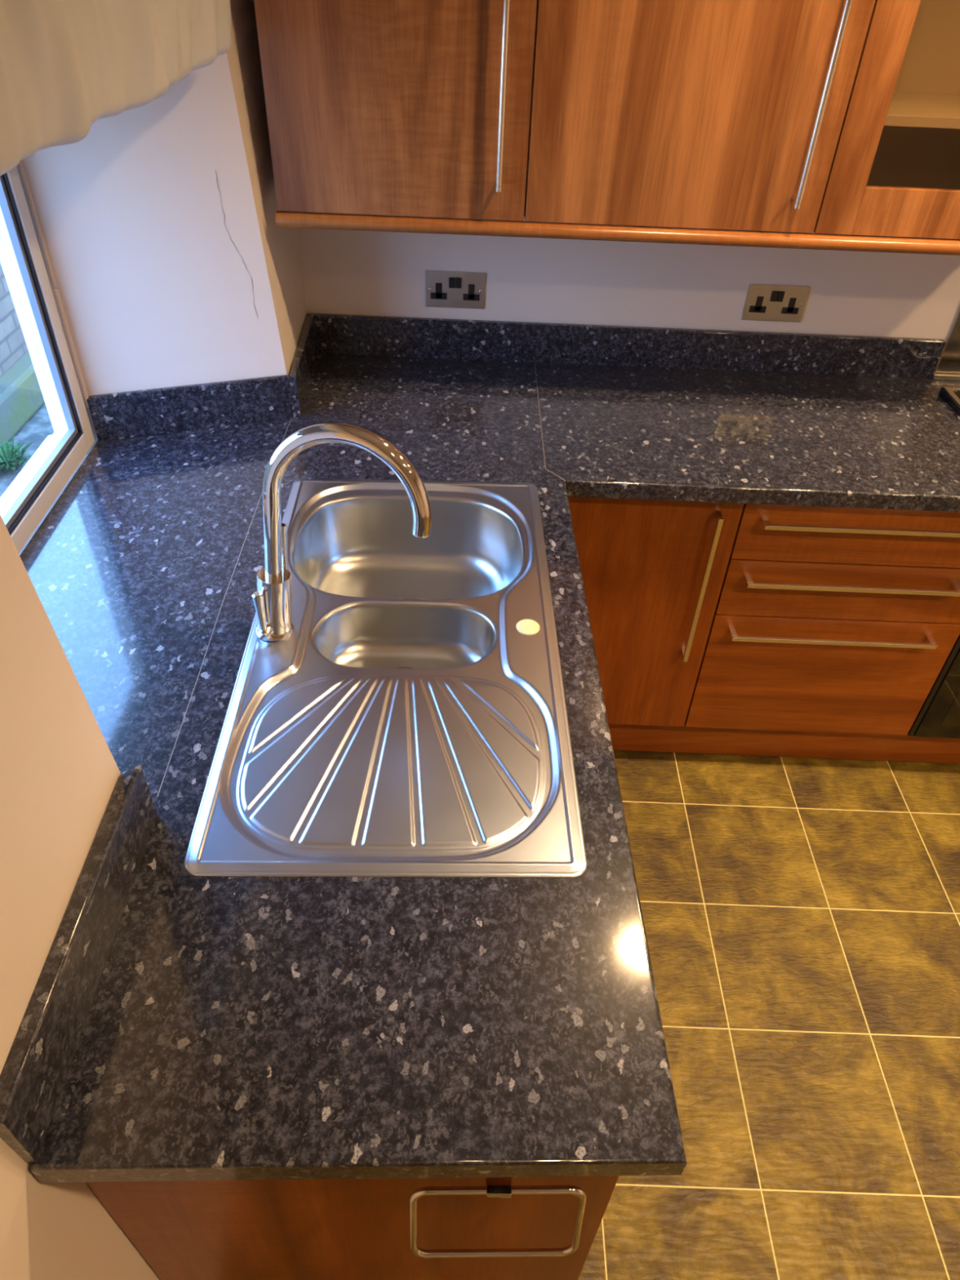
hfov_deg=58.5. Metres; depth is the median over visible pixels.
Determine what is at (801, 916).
floor
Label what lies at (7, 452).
weed
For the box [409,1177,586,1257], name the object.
towel ring
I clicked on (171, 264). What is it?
wall
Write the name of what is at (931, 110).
shelf
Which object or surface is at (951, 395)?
cooktop
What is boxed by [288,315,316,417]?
upstand
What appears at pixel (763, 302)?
double socket
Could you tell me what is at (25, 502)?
window
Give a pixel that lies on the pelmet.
(282, 219)
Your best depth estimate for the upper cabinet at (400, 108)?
1.59 m
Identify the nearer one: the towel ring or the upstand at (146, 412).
the towel ring
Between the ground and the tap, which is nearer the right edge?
the tap
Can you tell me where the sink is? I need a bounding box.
[183,478,586,877]
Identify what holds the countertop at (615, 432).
on the base cabinet at (653, 571)
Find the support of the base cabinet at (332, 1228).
on the floor
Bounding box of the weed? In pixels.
[0,435,32,473]
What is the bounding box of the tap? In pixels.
[251,422,431,641]
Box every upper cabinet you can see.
[253,0,537,221]
[524,0,875,233]
[813,0,959,239]
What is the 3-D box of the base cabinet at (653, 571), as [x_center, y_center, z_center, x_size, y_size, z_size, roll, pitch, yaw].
[0.368,-0.151,2.306,0.390,0.870,0.584,2,41,0]
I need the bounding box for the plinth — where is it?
[608,724,959,763]
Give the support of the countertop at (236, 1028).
on the base cabinet at (332, 1228)
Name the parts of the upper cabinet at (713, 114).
post, handle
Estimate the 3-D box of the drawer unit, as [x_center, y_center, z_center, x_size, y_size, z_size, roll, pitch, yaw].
[0.863,-0.131,2.308,0.596,0.870,0.584,2,41,0]
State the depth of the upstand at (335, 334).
2.19 m
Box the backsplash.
[932,308,959,380]
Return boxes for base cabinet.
[85,1175,618,1279]
[568,496,744,726]
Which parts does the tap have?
lever, lever, spout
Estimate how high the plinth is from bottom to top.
0.144 m
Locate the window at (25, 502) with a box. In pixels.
[0,160,94,553]
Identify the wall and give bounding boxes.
[0,0,306,1279]
[297,211,959,372]
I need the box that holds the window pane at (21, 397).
[0,262,44,447]
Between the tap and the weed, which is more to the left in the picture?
the weed
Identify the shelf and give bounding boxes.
[884,93,959,128]
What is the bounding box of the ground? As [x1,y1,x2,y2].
[0,403,54,497]
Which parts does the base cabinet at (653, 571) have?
post, handle, post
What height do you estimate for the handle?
0.111 m
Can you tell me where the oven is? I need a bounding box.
[907,634,959,738]
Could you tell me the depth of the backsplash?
2.20 m
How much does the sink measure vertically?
0.172 m
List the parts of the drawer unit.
post, post, post, drawer, handle, drawer, drawer, handle, handle, post, post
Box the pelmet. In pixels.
[275,211,959,255]
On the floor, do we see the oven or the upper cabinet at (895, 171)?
the oven
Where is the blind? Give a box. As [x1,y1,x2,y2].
[0,0,231,176]
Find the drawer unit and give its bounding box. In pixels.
[684,503,959,735]
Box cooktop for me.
[938,386,959,416]
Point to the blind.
(66, 66)
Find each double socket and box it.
[425,270,485,309]
[741,284,809,322]
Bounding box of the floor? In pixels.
[577,750,959,1279]
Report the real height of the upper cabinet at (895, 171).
0.729 m
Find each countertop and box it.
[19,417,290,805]
[30,353,686,1182]
[534,362,959,512]
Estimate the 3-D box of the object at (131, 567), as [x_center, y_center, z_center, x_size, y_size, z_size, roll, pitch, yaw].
[-0.620,-0.133,1.534,0.420,0.038,1.143,2,41,0]
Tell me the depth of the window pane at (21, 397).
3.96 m
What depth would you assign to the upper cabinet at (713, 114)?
1.58 m
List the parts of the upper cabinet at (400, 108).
handle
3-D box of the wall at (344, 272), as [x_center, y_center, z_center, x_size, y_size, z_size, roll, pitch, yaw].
[0.932,-0.959,2.099,3.660,2.400,0.120,2,41,0]
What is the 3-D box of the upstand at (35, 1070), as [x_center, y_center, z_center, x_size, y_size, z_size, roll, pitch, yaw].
[-0.421,0.317,0.915,0.020,0.099,0.402,1,41,-2]
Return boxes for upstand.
[0,764,157,1163]
[86,374,293,441]
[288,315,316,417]
[306,313,945,378]
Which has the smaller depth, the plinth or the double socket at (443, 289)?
the double socket at (443, 289)

